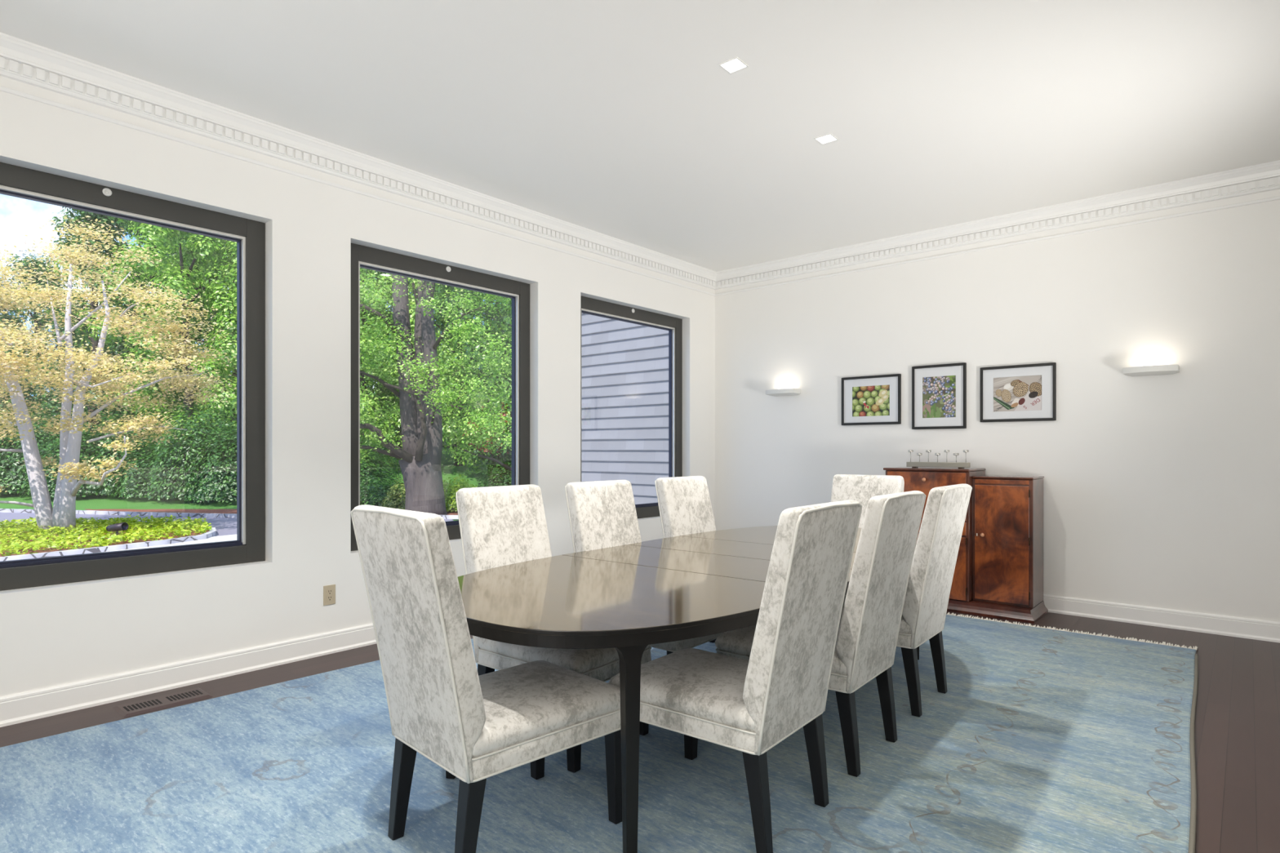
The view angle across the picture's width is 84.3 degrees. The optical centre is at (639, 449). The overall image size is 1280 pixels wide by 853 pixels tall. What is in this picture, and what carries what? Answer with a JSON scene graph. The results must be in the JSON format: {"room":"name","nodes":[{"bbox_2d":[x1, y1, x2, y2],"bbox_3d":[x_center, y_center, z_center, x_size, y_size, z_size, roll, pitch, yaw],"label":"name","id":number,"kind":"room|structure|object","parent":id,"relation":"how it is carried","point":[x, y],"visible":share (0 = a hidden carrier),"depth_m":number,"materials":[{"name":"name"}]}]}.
{"room":"dining room","nodes":[
{"label":"dining room","id":0,"kind":"room"},
{"bbox_2d":[0,75,715,697],"bbox_3d":[-2.472,-0.305,3.845,0.182,3.118,10.146,0,0,41],"label":"wall","id":1,"kind":"structure","parent":0,"point":[54,635],"depth_m":4.21,"materials":[{"name":"paint"}]},
{"bbox_2d":[0,162,265,591],"bbox_3d":[-2.737,-0.340,3.603,0.092,1.993,1.537,0,0,41],"label":"window","id":2,"kind":"structure","parent":1,"relation":"in","point":[249,235],"depth_m":3.93,"materials":[{"name":"grey"}]},
{"bbox_2d":[0,623,377,727],"bbox_3d":[-2.394,1.189,3.777,0.025,0.130,9.804,0,0,41],"label":"baseboard","id":3,"kind":"structure","parent":1,"relation":"attached to","point":[16,708],"depth_m":3.70,"materials":[{"name":"paint"}]},
{"bbox_2d":[323,584,335,605],"bbox_3d":[-1.911,0.896,4.350,0.008,0.121,0.075,0,0,41],"label":"wall outlet","id":4,"kind":"object","parent":1,"relation":"attached to","point":[329,591],"visible":1,"depth_m":4.35,"materials":[{"name":"beige plastic"}]},
{"bbox_2d":[326,588,333,601],"bbox_3d":[-1.909,0.896,4.348,0.002,0.078,0.038,0,0,41],"label":"receptacle","id":5,"kind":"object","parent":4,"relation":"attached to","point":[329,591],"depth_m":4.35,"materials":[{"name":"beige plastic"}]},
{"bbox_2d":[0,31,716,296],"bbox_3d":[-2.377,-1.746,3.763,0.068,0.236,9.804,0,0,41],"label":"crown molding","id":6,"kind":"structure","parent":1,"relation":"attached to","point":[21,60],"depth_m":4.13,"materials":[{"name":"paint"}]},
{"bbox_2d":[351,243,529,551],"bbox_3d":[-1.421,-0.340,5.132,0.092,1.993,1.549,0,0,41],"label":"window","id":7,"kind":"structure","parent":1,"relation":"in","point":[362,256],"depth_m":5.16,"materials":[{"name":"grey"}]},
{"bbox_2d":[580,295,682,518],"bbox_3d":[-0.100,-0.340,6.665,0.092,1.993,1.542,0,0,41],"label":"window","id":8,"kind":"structure","parent":1,"relation":"in","point":[590,306],"depth_m":7.15,"materials":[{"name":"grey"}]},
{"bbox_2d":[0,0,1279,271],"bbox_3d":[-0.205,-1.978,1.892,6.167,0.228,10.146,0,0,41],"label":"ceiling","id":9,"kind":"structure","parent":0,"point":[620,119],"depth_m":3.66,"materials":[{"name":"paint"}]},
{"bbox_2d":[718,57,748,74],"bbox_3d":[0.454,-1.862,3.425,0.105,0.003,0.105,0,0,40],"label":"recessed light","id":10,"kind":"object","parent":9,"relation":"in","point":[732,65],"visible":1,"depth_m":3.42,"materials":[{"name":"white paint"}]},
{"bbox_2d":[813,133,838,144],"bbox_3d":[1.117,-1.862,4.236,0.105,0.003,0.105,0,0,40],"label":"recessed light","id":11,"kind":"object","parent":9,"relation":"in","point":[828,138],"visible":1,"depth_m":4.24,"materials":[{"name":"white paint"}]},
{"bbox_2d":[0,611,1279,852],"bbox_3d":[-0.205,1.322,1.892,6.167,0.137,10.146,0,0,41],"label":"floor","id":12,"kind":"structure","parent":0,"point":[1237,726],"depth_m":3.32,"materials":[{"name":"brown wood"}]},
{"bbox_2d":[112,688,212,717],"bbox_3d":[-2.364,1.249,3.508,0.194,0.010,0.376,0,0,41],"label":"floor vent","id":13,"kind":"object","parent":12,"relation":"in","point":[140,707],"visible":1,"depth_m":3.48,"materials":[{"name":"grey"}]},
{"bbox_2d":[123,689,202,711],"bbox_3d":[-2.362,1.245,3.506,0.087,0.002,0.320,0,0,41],"label":"grille","id":14,"kind":"object","parent":13,"relation":"attached to","point":[193,693],"depth_m":3.50,"materials":[{"name":"black metal"}]},
{"bbox_2d":[0,612,1198,852],"bbox_3d":[0.194,1.241,3.332,4.014,0.026,5.985,0,0,41],"label":"area rug","id":15,"kind":"object","parent":12,"relation":"on","point":[1039,740],"visible":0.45,"depth_m":2.69,"materials":[{"name":"blue carpet"}]},
{"bbox_2d":[350,504,622,852],"bbox_3d":[-0.471,0.707,2.287,0.748,1.069,0.503,0,0,-44],"label":"dining chair","id":16,"kind":"object","parent":15,"relation":"on","point":[474,727],"visible":0.91,"depth_m":2.08,"materials":[{"name":"fabric"}]},
{"bbox_2d":[455,484,651,773],"bbox_3d":[-0.386,0.707,3.111,0.748,1.069,0.503,0,0,37],"label":"dining chair","id":17,"kind":"object","parent":15,"relation":"on","point":[500,526],"visible":0.49,"depth_m":3.12,"materials":[{"name":"fabric"}]},
{"bbox_2d":[564,480,728,654],"bbox_3d":[0.042,0.707,3.642,0.748,1.069,0.503,0,0,39],"label":"dining chair","id":18,"kind":"object","parent":15,"relation":"on","point":[602,514],"visible":0.3,"depth_m":3.73,"materials":[{"name":"fabric"}]},
{"bbox_2d":[445,525,919,852],"bbox_3d":[0.460,0.880,3.431,1.386,0.722,3.201,0,0,39],"label":"dining table","id":19,"kind":"object","parent":15,"relation":"on","point":[627,598],"visible":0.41,"depth_m":2.47,"materials":[{"name":"black wood"}]},
{"bbox_2d":[654,475,715,642],"bbox_3d":[0.525,0.707,4.252,0.748,1.069,0.503,0,0,39],"label":"dining chair","id":20,"kind":"object","parent":15,"relation":"on","point":[684,503],"visible":0.24,"depth_m":4.36,"materials":[{"name":"fabric"}]},
{"bbox_2d":[608,499,862,852],"bbox_3d":[0.324,0.707,2.464,0.748,1.069,0.503,0,0,39],"label":"dining chair","id":21,"kind":"object","parent":15,"relation":"on","point":[749,707],"visible":0.87,"depth_m":2.25,"materials":[{"name":"fabric"}]},
{"bbox_2d":[715,490,926,777],"bbox_3d":[0.761,0.707,3.007,0.748,1.069,0.503,0,0,39],"label":"dining chair","id":22,"kind":"object","parent":15,"relation":"on","point":[865,647],"visible":0.73,"depth_m":2.72,"materials":[{"name":"fabric"}]},
{"bbox_2d":[831,474,904,528],"bbox_3d":[1.328,0.707,4.519,0.503,1.069,0.748,0,0,39],"label":"dining chair","id":23,"kind":"object","parent":15,"relation":"on","point":[859,488],"visible":0.2,"depth_m":4.74,"materials":[{"name":"fabric"}]},
{"bbox_2d":[839,484,972,716],"bbox_3d":[1.235,0.707,3.607,0.748,1.069,0.503,0,0,39],"label":"dining chair","id":24,"kind":"object","parent":15,"relation":"on","point":[923,616],"visible":0.68,"depth_m":3.31,"materials":[{"name":"fabric"}]},
{"bbox_2d":[883,466,1048,623],"bbox_3d":[2.559,0.702,5.631,1.131,1.104,0.479,0,0,41],"label":"base cabinet","id":25,"kind":"object","parent":12,"relation":"on","point":[998,573],"visible":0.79,"depth_m":5.36,"materials":[{"name":"brown wood"}]},
{"bbox_2d":[906,449,970,468],"bbox_3d":[2.428,0.077,5.763,0.488,0.145,0.055,0,0,41],"label":"candle holder","id":26,"kind":"object","parent":25,"relation":"on","point":[913,464],"visible":1,"depth_m":5.74,"materials":[{"name":"silver metal"}]},
{"bbox_2d":[715,189,1279,622],"bbox_3d":[3.119,-0.305,5.612,5.985,3.118,0.171,0,0,41],"label":"wall","id":27,"kind":"structure","parent":0,"point":[1162,491],"depth_m":5.29,"materials":[{"name":"paint"}]},
{"bbox_2d":[765,385,800,396],"bbox_3d":[1.384,-0.578,6.878,0.315,0.100,0.173,0,0,41],"label":"wall sconce","id":28,"kind":"object","parent":27,"relation":"attached to","point":[782,392],"visible":1,"depth_m":6.81,"materials":[{"name":"white glass"}]},
{"bbox_2d":[841,373,901,425],"bbox_3d":[2.080,-0.444,6.376,0.547,0.442,0.024,0,0,41],"label":"picture frame","id":29,"kind":"object","parent":27,"relation":"attached to","point":[876,402],"visible":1,"depth_m":6.37,"materials":[{"name":"black"}]},
{"bbox_2d":[852,384,889,416],"bbox_3d":[2.084,-0.438,6.380,0.348,0.272,0.001,0,0,41],"label":"print","id":30,"kind":"object","parent":29,"relation":"attached to","point":[868,400],"depth_m":6.38},
{"bbox_2d":[911,362,966,429],"bbox_3d":[2.531,-0.447,5.989,0.441,0.546,0.024,0,0,41],"label":"picture frame","id":31,"kind":"object","parent":27,"relation":"attached to","point":[939,402],"visible":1,"depth_m":5.99,"materials":[{"name":"black"}]},
{"bbox_2d":[922,375,955,417],"bbox_3d":[2.536,-0.445,5.991,0.272,0.350,0.002,0,0,41],"label":"print","id":32,"kind":"object","parent":31,"relation":"attached to","point":[939,392],"depth_m":5.99},
{"bbox_2d":[715,160,1279,296],"bbox_3d":[2.976,-1.746,5.577,5.814,0.236,0.068,0,0,41],"label":"crown molding","id":33,"kind":"structure","parent":27,"relation":"attached to","point":[1263,177],"depth_m":5.50,"materials":[{"name":"paint"}]},
{"bbox_2d":[980,362,1056,422],"bbox_3d":[2.986,-0.445,5.596,0.540,0.446,0.024,0,0,41],"label":"picture frame","id":34,"kind":"object","parent":27,"relation":"attached to","point":[1015,396],"visible":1,"depth_m":5.59,"materials":[{"name":"black"}]},
{"bbox_2d":[993,374,1041,411],"bbox_3d":[2.990,-0.442,5.600,0.348,0.274,0.001,0,0,41],"label":"print","id":35,"kind":"object","parent":34,"relation":"attached to","point":[1011,393],"depth_m":5.60},
{"bbox_2d":[1123,360,1179,376],"bbox_3d":[3.595,-0.578,4.974,0.315,0.100,0.173,0,0,41],"label":"wall sconce","id":36,"kind":"object","parent":27,"relation":"attached to","point":[1157,370],"visible":1,"depth_m":4.92,"materials":[{"name":"white paint"}]},
{"bbox_2d":[1043,594,1279,643],"bbox_3d":[2.990,1.189,5.594,5.814,0.130,0.025,0,0,41],"label":"baseboard","id":37,"kind":"structure","parent":27,"relation":"attached to","point":[1231,626],"depth_m":4.97,"materials":[{"name":"paint"}]},
{"label":"outside","id":38,"kind":"structure","parent":0,"visible":0},
{"bbox_2d":[0,392,508,520],"bbox_3d":[-20.782,-2.094,29.089,59.280,7.631,63.840,0,0,41],"label":"lawn","id":39,"kind":"structure","parent":38,"point":[90,502],"depth_m":21.56,"materials":[{"name":"green plant"}]},
{"bbox_2d":[0,435,28,495],"bbox_3d":[-21.324,0.438,22.771,3.227,2.130,3.136,0,0,41],"label":"bush","id":40,"kind":"object","parent":39,"relation":"on","point":[2,492],"visible":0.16,"depth_m":22.60,"materials":[{"name":"green plant"}]},
{"bbox_2d":[0,311,46,417],"bbox_3d":[-31.378,-3.615,35.397,3.025,6.495,3.075,0,0,18],"label":"tree","id":41,"kind":"object","parent":39,"relation":"on","point":[8,312],"visible":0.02,"depth_m":35.64,"materials":[{"name":"green plant"}]},
{"bbox_2d":[0,262,56,457],"bbox_3d":[-24.785,-3.348,26.357,4.589,9.356,4.504,0,0,-28],"label":"tree","id":42,"kind":"object","parent":39,"relation":"on","point":[9,317],"visible":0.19,"depth_m":27.12,"materials":[{"name":"green plant"}]},
{"bbox_2d":[0,401,84,493],"bbox_3d":[-20.042,-0.075,23.384,3.476,3.058,3.406,0,0,-34],"label":"bush","id":43,"kind":"object","parent":39,"relation":"on","point":[11,459],"visible":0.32,"depth_m":22.37,"materials":[{"name":"green plant"}]},
{"bbox_2d":[0,252,90,450],"bbox_3d":[-25.429,-3.725,29.514,4.449,9.070,4.366,0,0,-27],"label":"tree","id":44,"kind":"object","parent":39,"relation":"on","point":[52,283],"visible":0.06,"depth_m":29.50,"materials":[{"name":"green plant"}]},
{"bbox_2d":[28,287,90,396],"bbox_3d":[-33.562,-5.696,40.917,3.731,7.751,3.802,0,0,-40],"label":"tree","id":45,"kind":"object","parent":39,"relation":"on","point":[55,287],"visible":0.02,"depth_m":40.40,"materials":[{"name":"green plant"}]},
{"bbox_2d":[17,422,135,497],"bbox_3d":[-17.840,0.263,22.616,2.919,2.526,2.979,0,0,-18],"label":"bush","id":46,"kind":"object","parent":39,"relation":"on","point":[51,484],"visible":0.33,"depth_m":21.84,"materials":[{"name":"green plant"}]},
{"bbox_2d":[1,206,178,464],"bbox_3d":[-20.224,-4.241,26.490,5.406,11.231,5.509,0,0,7],"label":"tree","id":47,"kind":"object","parent":39,"relation":"on","point":[102,218],"visible":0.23,"depth_m":25.55,"materials":[{"name":"green plant"}]},
{"bbox_2d":[30,213,196,427],"bbox_3d":[-26.007,-7.191,35.123,6.856,13.976,6.728,0,0,-32],"label":"tree","id":48,"kind":"object","parent":39,"relation":"on","point":[131,230],"visible":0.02,"depth_m":34.73,"materials":[{"name":"green plant"}]},
{"bbox_2d":[77,408,173,495],"bbox_3d":[-16.991,0.013,23.156,3.242,2.925,3.163,0,0,-3],"label":"bush","id":49,"kind":"object","parent":39,"relation":"on","point":[108,440],"visible":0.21,"depth_m":22.27,"materials":[{"name":"green plant"}]},
{"bbox_2d":[44,217,226,458],"bbox_3d":[-20.125,-5.565,28.926,6.238,13.177,6.136,0,0,1],"label":"tree","id":50,"kind":"object","parent":39,"relation":"on","point":[172,263],"visible":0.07,"depth_m":28.10,"materials":[{"name":"green plant"}]},
{"bbox_2d":[107,433,202,498],"bbox_3d":[-15.241,0.460,22.533,2.894,2.130,2.979,0,0,13],"label":"bush","id":51,"kind":"object","parent":39,"relation":"on","point":[124,491],"visible":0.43,"depth_m":21.61,"materials":[{"name":"green plant"}]},
{"bbox_2d":[86,220,236,467],"bbox_3d":[-16.260,-4.378,25.541,5.545,11.713,5.454,0,0,-6],"label":"tree","id":52,"kind":"object","parent":39,"relation":"on","point":[206,249],"visible":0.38,"depth_m":24.62,"materials":[{"name":"green plant"}]},
{"bbox_2d":[132,234,227,415],"bbox_3d":[-27.021,-7.883,40.935,6.054,12.343,5.941,0,0,-12],"label":"tree","id":53,"kind":"object","parent":39,"relation":"on","point":[184,234],"visible":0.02,"depth_m":40.59,"materials":[{"name":"green plant"}]},
{"bbox_2d":[129,231,236,470],"bbox_3d":[-15.569,-5.207,27.512,6.041,12.974,6.142,0,0,4],"label":"tree","id":54,"kind":"object","parent":39,"relation":"on","point":[187,255],"visible":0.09,"depth_m":25.70,"materials":[{"name":"green plant"}]},
{"bbox_2d":[142,398,236,500],"bbox_3d":[-13.648,-0.018,22.223,3.194,3.195,3.165,0,0,-45],"label":"bush","id":55,"kind":"object","parent":39,"relation":"on","point":[186,446],"visible":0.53,"depth_m":21.17,"materials":[{"name":"green plant"}]},
{"bbox_2d":[160,234,235,410],"bbox_3d":[-20.876,-6.601,35.519,6.248,12.738,6.131,0,0,-27],"label":"tree","id":56,"kind":"object","parent":39,"relation":"on","point":[187,235],"visible":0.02,"depth_m":34.19,"materials":[{"name":"green plant"}]},
{"bbox_2d":[181,418,236,502],"bbox_3d":[-12.246,0.279,21.676,2.919,2.659,2.992,0,0,44],"label":"bush","id":57,"kind":"object","parent":39,"relation":"on","point":[212,477],"visible":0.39,"depth_m":20.73,"materials":[{"name":"green plant"}]},
{"bbox_2d":[193,240,236,442],"bbox_3d":[-13.333,-4.180,25.836,5.261,11.297,5.348,0,0,-34],"label":"tree","id":58,"kind":"object","parent":39,"relation":"on","point":[226,323],"visible":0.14,"depth_m":24.31,"materials":[{"name":"green plant"}]},
{"bbox_2d":[85,509,457,515],"bbox_3d":[-10.704,1.708,19.583,12.621,0.050,2.888,0,0,8],"label":"mulch bed","id":59,"kind":"object","parent":39,"relation":"on","point":[194,511],"visible":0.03,"depth_m":19.34,"materials":[{"name":"brown"}]},
{"bbox_2d":[360,478,404,506],"bbox_3d":[-7.349,1.259,19.627,1.482,0.944,1.526,0,0,41],"label":"shrub","id":60,"kind":"object","parent":59,"relation":"on","point":[374,489],"visible":0.51,"depth_m":19.25,"materials":[{"name":"green plant"}]},
{"bbox_2d":[380,477,405,509],"bbox_3d":[-6.240,1.231,19.130,1.562,1.026,1.514,0,0,41],"label":"shrub","id":61,"kind":"object","parent":59,"relation":"on","point":[397,492],"visible":0.38,"depth_m":18.68,"materials":[{"name":"green plant"}]},
{"bbox_2d":[360,267,511,515],"bbox_3d":[-5.370,-2.043,17.093,6.660,7.680,4.027,0,0,0],"label":"forked tree","id":62,"kind":"object","parent":59,"relation":"on","point":[420,395],"visible":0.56,"depth_m":17.57,"materials":[{"name":"green plant"}]},
{"bbox_2d":[442,474,477,511],"bbox_3d":[-5.057,1.209,19.375,1.694,1.071,1.618,0,0,41],"label":"shrub","id":63,"kind":"object","parent":59,"relation":"on","point":[450,503],"visible":0.38,"depth_m":19.01,"materials":[{"name":"green plant"}]},
{"bbox_2d":[231,267,399,455],"bbox_3d":[-11.453,-4.353,26.282,5.358,11.506,5.447,0,0,31],"label":"tree","id":64,"kind":"object","parent":39,"relation":"on","point":[362,308],"visible":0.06,"depth_m":26.53,"materials":[{"name":"green plant"}]},
{"bbox_2d":[360,440,402,493],"bbox_3d":[-9.482,0.511,23.414,3.155,1.864,3.227,0,0,-31],"label":"bush","id":65,"kind":"object","parent":39,"relation":"on","point":[367,473],"visible":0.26,"depth_m":23.06,"materials":[{"name":"green plant"}]},
{"bbox_2d":[360,267,452,474],"bbox_3d":[-10.921,-5.263,27.390,6.198,13.092,6.096,0,0,-33],"label":"tree","id":66,"kind":"object","parent":39,"relation":"on","point":[387,396],"visible":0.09,"depth_m":26.66,"materials":[{"name":"green plant"}]},
{"bbox_2d":[360,271,455,458],"bbox_3d":[-10.575,-5.240,30.936,5.623,11.877,5.531,0,0,12],"label":"tree","id":67,"kind":"object","parent":39,"relation":"on","point":[383,273],"visible":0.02,"depth_m":29.69,"materials":[{"name":"green plant"}]},
{"bbox_2d":[370,277,495,425],"bbox_3d":[-10.328,-6.379,34.463,6.163,12.804,6.281,0,0,-23],"label":"tree","id":68,"kind":"object","parent":39,"relation":"on","point":[488,301],"visible":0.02,"depth_m":34.07,"materials":[{"name":"green plant"}]},
{"bbox_2d":[377,278,511,466],"bbox_3d":[-7.202,-5.363,29.041,6.036,12.750,5.937,0,0,-33],"label":"tree","id":69,"kind":"object","parent":39,"relation":"on","point":[411,308],"visible":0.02,"depth_m":28.48,"materials":[{"name":"green plant"}]},
{"bbox_2d":[433,283,511,479],"bbox_3d":[-4.066,-6.269,25.041,7.745,15.789,7.600,0,0,3],"label":"tree","id":70,"kind":"object","parent":39,"relation":"on","point":[439,290],"visible":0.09,"depth_m":23.32,"materials":[{"name":"green plant"}]},
{"bbox_2d":[433,287,511,473],"bbox_3d":[-5.566,-4.492,27.484,5.340,11.468,5.429,0,0,9],"label":"tree","id":71,"kind":"object","parent":39,"relation":"on","point":[440,347],"visible":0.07,"depth_m":26.25,"materials":[{"name":"green plant"}]},
{"bbox_2d":[435,294,511,417],"bbox_3d":[-7.976,-6.988,37.917,5.970,12.402,6.084,0,0,13],"label":"tree","id":72,"kind":"object","parent":39,"relation":"on","point":[436,328],"visible":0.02,"depth_m":35.84,"materials":[{"name":"green plant"}]},
{"bbox_2d":[441,386,511,471],"bbox_3d":[-4.075,-0.853,18.406,2.194,5.254,1.597,0,0,19],"label":"leaning tree","id":73,"kind":"object","parent":39,"relation":"on","point":[497,461],"visible":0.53,"depth_m":18.41,"materials":[{"name":"green plant"}]},
{"bbox_2d":[462,395,511,485],"bbox_3d":[-4.840,-0.041,23.416,1.886,3.540,1.664,0,0,2],"label":"maple","id":74,"kind":"object","parent":39,"relation":"on","point":[503,414],"visible":0.13,"depth_m":23.11,"materials":[{"name":"green plant"}]},
{"bbox_2d":[475,448,511,487],"bbox_3d":[-3.930,0.576,23.369,2.979,1.731,2.912,0,0,-15],"label":"bush","id":75,"kind":"object","parent":39,"relation":"on","point":[504,481],"visible":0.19,"depth_m":22.63,"materials":[{"name":"green plant"}]},
{"bbox_2d":[581,312,668,504],"bbox_3d":[0.226,-0.573,10.001,3.739,4.794,0.600,0,0,41],"label":"wall","id":76,"kind":"structure","parent":39,"relation":"on","point":[624,366],"depth_m":10.00,"materials":[{"name":"grey wood"}]},
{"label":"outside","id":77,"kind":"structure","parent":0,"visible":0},
{"bbox_2d":[0,512,453,536],"bbox_3d":[-16.710,1.732,14.600,32.604,0.071,19.836,0,0,41],"label":"driveway","id":78,"kind":"structure","parent":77,"point":[224,526],"depth_m":17.31,"materials":[{"name":"grey concrete"}]},
{"bbox_2d":[0,514,212,556],"bbox_3d":[-11.806,1.569,13.161,7.068,0.282,6.370,0,0,41],"label":"garden bed","id":79,"kind":"object","parent":78,"relation":"on","point":[24,538],"visible":0.87,"depth_m":13.05,"materials":[{"name":"green plant"}]},
{"bbox_2d":[106,522,128,535],"bbox_3d":[-9.648,1.484,13.027,0.375,0.292,0.150,0,0,11],"label":"spotlight","id":80,"kind":"object","parent":79,"relation":"on","point":[117,527],"visible":0.98,"depth_m":12.98,"materials":[{"name":"brown metal"}]},
{"bbox_2d":[0,213,236,532],"bbox_3d":[-11.050,-1.297,14.068,6.576,6.058,5.409,0,0,15],"label":"tree","id":81,"kind":"object","parent":79,"relation":"on","point":[63,513],"visible":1,"depth_m":13.88,"materials":[{"name":"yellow plant"}]},
{"bbox_2d":[0,527,217,561],"bbox_3d":[-9.470,1.653,11.313,1.147,0.091,6.593,0,0,21],"label":"stone curb","id":82,"kind":"object","parent":78,"relation":"on","point":[212,532],"visible":0.82,"depth_m":11.74,"materials":[{"name":"stone"}]},
{"bbox_2d":[0,508,458,519],"bbox_3d":[-17.703,1.653,19.655,27.406,0.091,1.058,0,0,12],"label":"stone curb","id":83,"kind":"object","parent":78,"relation":"on","point":[2,510],"visible":0.3,"depth_m":18.01,"materials":[{"name":"stone"}]},
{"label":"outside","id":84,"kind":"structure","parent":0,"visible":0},
{"bbox_2d":[101,534,236,552],"bbox_3d":[-7.392,1.720,7.705,9.257,0.071,16.986,0,0,41],"label":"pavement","id":85,"kind":"structure","parent":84,"point":[231,537],"depth_m":12.93,"materials":[{"name":"grey concrete"}]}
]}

